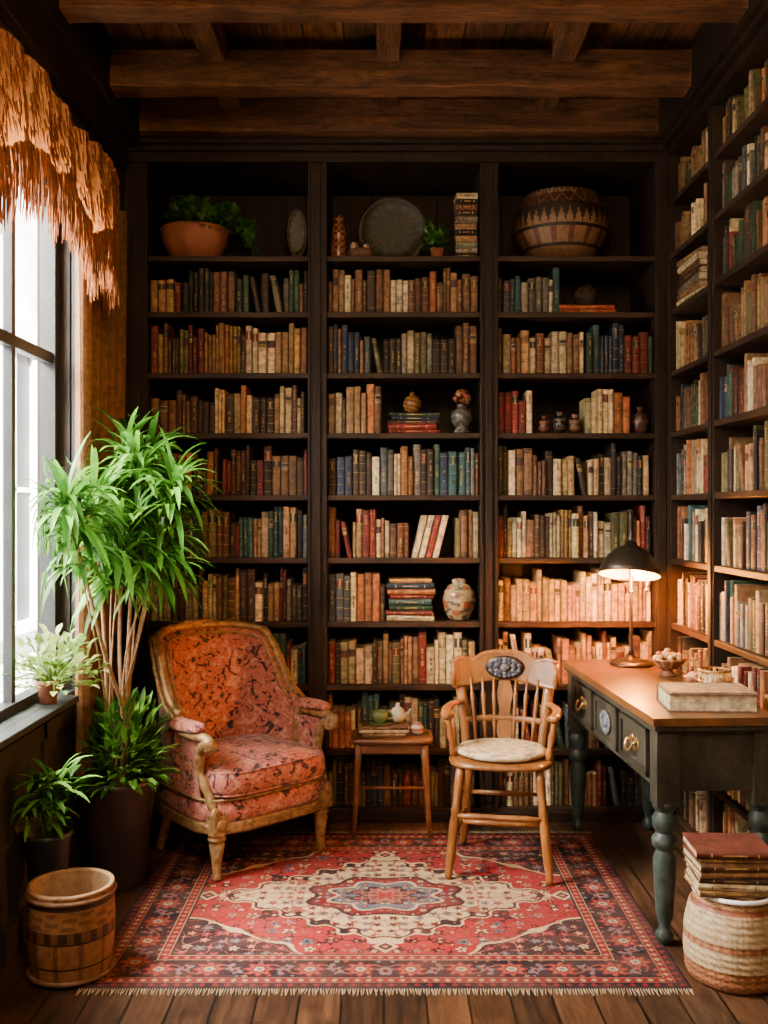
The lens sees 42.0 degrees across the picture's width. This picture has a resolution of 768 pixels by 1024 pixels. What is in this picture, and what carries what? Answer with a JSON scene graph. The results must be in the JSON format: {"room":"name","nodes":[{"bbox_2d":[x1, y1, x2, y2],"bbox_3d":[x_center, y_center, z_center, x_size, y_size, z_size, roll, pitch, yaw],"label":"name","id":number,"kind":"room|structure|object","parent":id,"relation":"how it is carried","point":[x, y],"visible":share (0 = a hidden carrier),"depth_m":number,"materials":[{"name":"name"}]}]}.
{"room":"home library","nodes":[
{"label":"home library","id":0,"kind":"room"},
{"bbox_2d":[0,17,123,932],"bbox_3d":[-1.324,-0.260,2.090,0.152,3.520,6.580,0,0,0],"label":"wall","id":1,"kind":"structure","parent":0,"point":[52,742],"depth_m":3.90,"materials":[{"name":"paint"}]},
{"bbox_2d":[0,165,74,721],"bbox_3d":[-1.306,-0.315,2.970,0.128,2.110,2.320,0,0,0],"label":"window","id":2,"kind":"structure","parent":1,"relation":"in","point":[47,354],"depth_m":3.99,"materials":[{"name":"glass"}]},
{"bbox_2d":[0,308,36,640],"bbox_3d":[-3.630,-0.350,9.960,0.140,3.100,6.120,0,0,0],"label":"window pane","id":3,"kind":"object","parent":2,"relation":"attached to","point":[26,368],"depth_m":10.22,"materials":[{"name":"glass"}]},
{"bbox_2d":[0,689,78,749],"bbox_3d":[-1.250,0.728,2.970,0.120,0.026,2.140,0,0,0],"label":"window sill","id":4,"kind":"structure","parent":1,"relation":"attached to","point":[21,723],"depth_m":3.50,"materials":[{"name":"paint"}]},
{"bbox_2d":[0,623,110,703],"bbox_3d":[-1.246,0.570,3.706,0.442,0.287,0.369,0,0,0],"label":"windowsill plant","id":5,"kind":"object","parent":4,"relation":"on","point":[47,687],"visible":0.93,"depth_m":3.72,"materials":[{"name":"green plant"}]},
{"bbox_2d":[0,842,85,972],"bbox_3d":[-1.253,1.440,1.825,0.014,0.120,6.050,0,0,0],"label":"baseboard","id":6,"kind":"structure","parent":1,"relation":"attached to","point":[13,936],"depth_m":3.39,"materials":[{"name":"paint"}]},
{"bbox_2d":[0,28,119,313],"bbox_3d":[-1.157,-1.093,2.809,0.217,0.633,2.618,0,0,0],"label":"valance","id":7,"kind":"object","parent":1,"relation":"attached to","point":[40,139],"visible":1,"depth_m":3.27,"materials":[{"name":"fabric"}]},
{"bbox_2d":[75,210,126,776],"bbox_3d":[-1.210,-0.170,4.319,0.052,2.420,0.779,0,0,0],"label":"linen curtain","id":8,"kind":"object","parent":7,"relation":"hanging from","point":[100,336],"visible":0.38,"depth_m":4.16,"materials":[{"name":"brown fabric"}]},
{"bbox_2d":[0,0,138,169],"bbox_3d":[-1.210,-1.820,1.775,0.100,0.400,5.950,0,0,0],"label":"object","id":9,"kind":"structure","parent":1,"relation":"attached to","point":[75,57],"depth_m":3.94,"materials":[{"name":"brown wood"}]},
{"bbox_2d":[0,822,767,1023],"bbox_3d":[0.150,1.530,2.150,3.500,0.060,6.900,0,0,0],"label":"floor","id":10,"kind":"structure","parent":0,"point":[628,846],"depth_m":3.06,"materials":[{"name":"brown wood"}]},
{"bbox_2d":[26,405,225,890],"bbox_3d":[-0.936,0.532,3.780,0.609,1.936,1.068,0,0,0],"label":"dracaena","id":11,"kind":"object","parent":10,"relation":"on","point":[117,815],"visible":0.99,"depth_m":3.92,"materials":[{"name":"plant"}]},
{"bbox_2d":[76,830,693,995],"bbox_3d":[0.007,1.496,3.905,1.930,0.006,1.610,0,0,0],"label":"rug","id":12,"kind":"object","parent":10,"relation":"on","point":[376,911],"visible":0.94,"depth_m":3.66,"materials":[{"name":"fabric"}]},
{"bbox_2d":[24,867,116,987],"bbox_3d":[-1.020,1.350,3.265,0.290,0.287,0.290,0,0,0],"label":"basket","id":13,"kind":"object","parent":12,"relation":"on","point":[71,912],"visible":1,"depth_m":3.16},
{"bbox_2d":[148,618,338,880],"bbox_3d":[-0.666,0.997,4.446,0.741,1.000,0.681,0,0,-44],"label":"armchair","id":14,"kind":"object","parent":12,"relation":"on","point":[251,760],"visible":0.98,"depth_m":4.40,"materials":[{"name":"fabric"}]},
{"bbox_2d":[350,729,432,837],"bbox_3d":[0.035,1.267,4.695,0.385,0.456,0.250,0,0,0],"label":"side table","id":15,"kind":"object","parent":12,"relation":"on","point":[412,743],"visible":0.84,"depth_m":4.59,"materials":[{"name":"brown wood"}]},
{"bbox_2d":[358,720,408,736],"bbox_3d":[-0.004,1.014,4.688,0.238,0.049,0.167,0,0,0],"label":"book stack","id":16,"kind":"object","parent":15,"relation":"on","point":[393,729],"visible":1,"depth_m":4.62,"materials":[{"name":"paper"}]},
{"bbox_2d":[367,709,392,725],"bbox_3d":[-0.018,0.958,4.680,0.120,0.059,0.116,0,0,0],"label":"teacup","id":17,"kind":"object","parent":16,"relation":"on","point":[379,716],"visible":1,"depth_m":4.66,"materials":[{"name":"green ceramic"}]},
{"bbox_2d":[387,702,411,722],"bbox_3d":[0.069,0.942,4.708,0.105,0.092,0.072,0,0,30],"label":"teapot","id":18,"kind":"object","parent":16,"relation":"on","point":[398,712],"visible":0.98,"depth_m":4.69,"materials":[{"name":"beige ceramic"}]},
{"bbox_2d":[410,721,423,734],"bbox_3d":[0.155,1.009,4.680,0.063,0.056,0.063,0,0,0],"label":"lidded jar","id":19,"kind":"object","parent":15,"relation":"on","point":[417,728],"visible":1,"depth_m":4.66,"materials":[{"name":"white ceramic"}]},
{"bbox_2d":[441,649,561,885],"bbox_3d":[0.505,1.057,4.278,0.504,0.876,0.514,0,0,10],"label":"wooden armchair","id":20,"kind":"object","parent":12,"relation":"on","point":[504,753],"visible":1,"depth_m":4.39,"materials":[{"name":"brown wood"}]},
{"bbox_2d":[124,138,668,821],"bbox_3d":[0.071,-0.142,5.072,2.658,3.285,0.595,0,0,0],"label":"bookcase","id":21,"kind":"object","parent":10,"relation":"on","point":[267,179],"visible":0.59,"depth_m":4.90,"materials":[{"name":"brown wood"}]},
{"bbox_2d":[159,194,260,255],"bbox_3d":[-0.879,-1.429,5.039,0.518,0.372,0.362,0,0,22],"label":"potted trailing plant","id":22,"kind":"object","parent":21,"relation":"on","point":[191,235],"visible":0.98,"depth_m":4.97,"materials":[{"name":"green plant"}]},
{"bbox_2d":[287,208,306,255],"bbox_3d":[-0.430,-1.373,4.975,0.100,0.260,0.090,0,0,0],"label":"decorative plate","id":23,"kind":"object","parent":21,"relation":"on","point":[297,226],"visible":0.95,"depth_m":4.96,"materials":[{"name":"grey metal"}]},
{"bbox_2d":[330,214,346,255],"bbox_3d":[-0.225,-1.358,4.950,0.080,0.230,0.080,0,0,0],"label":"vase","id":24,"kind":"object","parent":21,"relation":"on","point":[338,234],"visible":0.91,"depth_m":4.92,"materials":[{"name":"brown ceramic"}]},
{"bbox_2d":[348,242,373,255],"bbox_3d":[-0.115,-1.286,4.940,0.130,0.087,0.080,0,0,0],"label":"animal figurine","id":25,"kind":"object","parent":21,"relation":"on","point":[355,250],"visible":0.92,"depth_m":4.91,"materials":[{"name":"brown wood"}]},
{"bbox_2d":[357,196,427,255],"bbox_3d":[0.045,-1.422,5.087,0.360,0.358,0.118,0,0,0],"label":"decorative platter","id":26,"kind":"object","parent":21,"relation":"on","point":[391,225],"visible":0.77,"depth_m":5.08,"materials":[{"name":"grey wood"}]},
{"bbox_2d":[150,193,651,805],"bbox_3d":[0.085,-0.066,4.987,2.451,3.002,0.224,0,0,0],"label":"books","id":27,"kind":"object","parent":21,"relation":"in","point":[576,532],"visible":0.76,"depth_m":4.89,"materials":[{"name":"paper"}]},
{"bbox_2d":[403,392,421,412],"bbox_3d":[0.140,-0.542,4.970,0.094,0.110,0.094,0,0,0],"label":"orb","id":28,"kind":"object","parent":27,"relation":"on","point":[412,403],"visible":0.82,"depth_m":4.94,"materials":[{"name":"ceramic"}]},
{"bbox_2d":[574,284,596,304],"bbox_3d":[1.000,-1.072,4.970,0.111,0.112,0.111,0,0,0],"label":"decorative ball","id":29,"kind":"object","parent":27,"relation":"on","point":[585,294],"visible":0.93,"depth_m":4.93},
{"bbox_2d":[417,220,454,255],"bbox_3d":[0.261,-1.337,4.944,0.199,0.189,0.181,0,0,0],"label":"potted plant","id":30,"kind":"object","parent":21,"relation":"on","point":[436,238],"visible":0.99,"depth_m":4.92,"materials":[{"name":"plant"}]},
{"bbox_2d":[442,578,475,619],"bbox_3d":[0.372,0.429,4.960,0.165,0.208,0.165,0,0,0],"label":"ginger jar","id":31,"kind":"object","parent":21,"relation":"on","point":[459,599],"visible":1,"depth_m":4.90,"materials":[{"name":"beige ceramic"}]},
{"bbox_2d":[450,389,472,432],"bbox_3d":[0.385,-0.497,4.960,0.113,0.225,0.113,0,0,0],"label":"urn","id":32,"kind":"object","parent":21,"relation":"on","point":[461,417],"visible":0.96,"depth_m":4.93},
{"bbox_2d":[538,415,550,432],"bbox_3d":[0.790,-0.429,4.930,0.063,0.090,0.063,0,0,0],"label":"ceramic jar","id":33,"kind":"object","parent":21,"relation":"on","point":[544,425],"visible":0.91,"depth_m":4.91,"materials":[{"name":"brown ceramic"}]},
{"bbox_2d":[552,412,566,432],"bbox_3d":[0.865,-0.438,4.930,0.075,0.108,0.075,0,0,0],"label":"ceramic jar","id":34,"kind":"object","parent":21,"relation":"in","point":[559,424],"visible":0.93,"depth_m":4.90,"materials":[{"name":"ceramic"}]},
{"bbox_2d":[512,186,609,255],"bbox_3d":[0.900,-1.421,5.100,0.492,0.357,0.492,0,0,0],"label":"decorative basket","id":35,"kind":"object","parent":21,"relation":"on","point":[559,220],"visible":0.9,"depth_m":4.92,"materials":[{"name":"brown wicker"}]},
{"bbox_2d":[568,414,581,432],"bbox_3d":[0.940,-0.432,4.930,0.067,0.096,0.067,0,0,0],"label":"ceramic jar","id":36,"kind":"object","parent":21,"relation":"on","point":[574,425],"visible":0.9,"depth_m":4.91,"materials":[{"name":"brown ceramic"}]},
{"bbox_2d":[630,407,648,432],"bbox_3d":[1.260,-0.450,4.930,0.092,0.132,0.092,0,0,0],"label":"ceramic jar","id":37,"kind":"object","parent":21,"relation":"on","point":[639,422],"visible":0.94,"depth_m":4.90,"materials":[{"name":"brown ceramic"}]},
{"bbox_2d":[562,659,767,944],"bbox_3d":[1.103,1.099,4.100,0.453,0.790,1.360,0,0,-3],"label":"writing desk","id":38,"kind":"object","parent":10,"relation":"on","point":[672,753],"visible":0.92,"depth_m":3.47,"materials":[{"name":"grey wood"}]},
{"bbox_2d":[598,512,660,667],"bbox_3d":[1.120,0.350,4.568,0.278,0.705,0.274,0,0,0],"label":"desk lamp","id":39,"kind":"object","parent":38,"relation":"on","point":[630,562],"visible":0.99,"depth_m":4.54,"materials":[{"name":"brown metal"}]},
{"bbox_2d":[649,648,687,676],"bbox_3d":[1.220,0.643,4.300,0.163,0.119,0.163,0,0,0],"label":"bowl","id":40,"kind":"object","parent":38,"relation":"on","point":[668,660],"visible":1,"depth_m":4.26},
{"bbox_2d":[682,671,701,682],"bbox_3d":[1.275,0.679,4.090,0.109,0.048,0.109,0,0,0],"label":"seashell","id":41,"kind":"object","parent":38,"relation":"on","point":[691,677],"visible":0.64,"depth_m":4.06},
{"bbox_2d":[657,682,758,712],"bbox_3d":[1.165,0.669,3.622,0.310,0.068,0.214,0,0,4],"label":"book","id":42,"kind":"object","parent":38,"relation":"on","point":[673,696],"visible":1,"depth_m":3.53,"materials":[{"name":"paper"}]},
{"bbox_2d":[697,666,731,682],"bbox_3d":[1.285,0.656,3.890,0.132,0.093,0.132,0,0,0],"label":"basket","id":43,"kind":"object","parent":38,"relation":"on","point":[708,676],"visible":0.57,"depth_m":3.86,"materials":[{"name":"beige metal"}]},
{"bbox_2d":[657,0,767,838],"bbox_3d":[1.500,-0.250,3.180,0.395,3.500,3.340,0,0,0],"label":"bookcase","id":44,"kind":"object","parent":10,"relation":"on","point":[723,54],"visible":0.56,"depth_m":4.19,"materials":[{"name":"brown wood"}]},
{"bbox_2d":[675,60,767,832],"bbox_3d":[1.500,-0.130,3.192,0.232,3.129,3.238,0,0,0],"label":"books","id":45,"kind":"object","parent":44,"relation":"in","point":[744,467],"visible":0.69,"depth_m":4.07,"materials":[{"name":"paper"}]},
{"bbox_2d":[683,888,767,995],"bbox_3d":[1.130,1.355,3.235,0.316,0.291,0.316,0,0,-29],"label":"woven basket","id":46,"kind":"object","parent":10,"relation":"on","point":[725,939],"visible":0.8,"depth_m":3.11,"materials":[{"name":"beige wicker"}]},
{"bbox_2d":[682,832,767,897],"bbox_3d":[1.103,1.135,3.221,0.241,0.145,0.206,0,0,3],"label":"book stack","id":47,"kind":"object","parent":46,"relation":"on","point":[719,864],"visible":1,"depth_m":3.14,"materials":[{"name":"fabric"}]},
{"bbox_3d":[-1.165,1.394,3.470,0.136,0.212,0.136,0,0,0],"label":"plant stand","id":48,"kind":"object","parent":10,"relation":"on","visible":0},
{"bbox_2d":[10,753,100,882],"bbox_3d":[-1.110,1.055,3.420,0.278,0.464,0.273,0,0,0],"label":"potted houseplant","id":49,"kind":"object","parent":48,"relation":"on","point":[47,847],"visible":0.98,"depth_m":3.41,"materials":[{"name":"plant"}]},
{"bbox_2d":[103,22,702,98],"bbox_3d":[0.150,-2.060,2.150,3.500,0.080,6.900,0,0,0],"label":"ceiling","id":50,"kind":"structure","parent":0,"point":[239,35],"depth_m":4.25,"materials":[{"name":"brown wood"}]},
{"bbox_2d":[187,22,245,108],"bbox_3d":[-0.720,-1.960,1.840,0.100,0.120,6.080,0,0,0],"label":"joist","id":51,"kind":"object","parent":50,"relation":"attached to","point":[210,40],"depth_m":4.10,"materials":[{"name":"brown wood"}]},
{"bbox_2d":[376,23,401,108],"bbox_3d":[0.020,-1.960,1.840,0.100,0.120,6.080,0,0,0],"label":"joist","id":52,"kind":"object","parent":50,"relation":"attached to","point":[388,34],"depth_m":4.09,"materials":[{"name":"brown wood"}]},
{"bbox_2d":[139,98,658,137],"bbox_3d":[0.070,-1.873,4.780,2.450,0.164,0.130,0,0,0],"label":"ceiling beam","id":53,"kind":"structure","parent":50,"relation":"attached to","point":[161,117],"depth_m":4.72,"materials":[{"name":"brown wood"}]},
{"bbox_2d":[110,47,691,98],"bbox_3d":[0.070,-1.874,4.280,2.450,0.163,0.130,0,0,0],"label":"ceiling beam","id":54,"kind":"structure","parent":50,"relation":"attached to","point":[266,73],"depth_m":4.22,"materials":[{"name":"brown wood"}]},
{"bbox_2d":[59,0,748,23],"bbox_3d":[0.070,-1.873,3.620,2.450,0.163,0.128,0,0,0],"label":"ceiling beam","id":55,"kind":"structure","parent":50,"relation":"attached to","point":[74,11],"depth_m":3.59,"materials":[{"name":"brown wood"}]},
{"bbox_2d":[535,22,590,108],"bbox_3d":[0.760,-1.960,1.840,0.100,0.120,6.080,0,0,0],"label":"joist","id":56,"kind":"object","parent":50,"relation":"attached to","point":[567,39],"depth_m":4.10,"materials":[{"name":"brown wood"}]},
{"label":"outside","id":57,"kind":"structure","parent":0,"visible":0},
{"bbox_3d":[-2.750,2.550,6.000,2.300,0.100,16.000,0,0,0],"label":"ground","id":58,"kind":"structure","parent":57,"visible":0},
{"bbox_2d":[0,187,36,702],"bbox_3d":[-3.800,-1.500,6.000,0.200,8.000,16.000,0,0,0],"label":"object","id":59,"kind":"structure","parent":58,"relation":"on","point":[26,236],"depth_m":10.31,"materials":[{"name":"white"}]}
]}

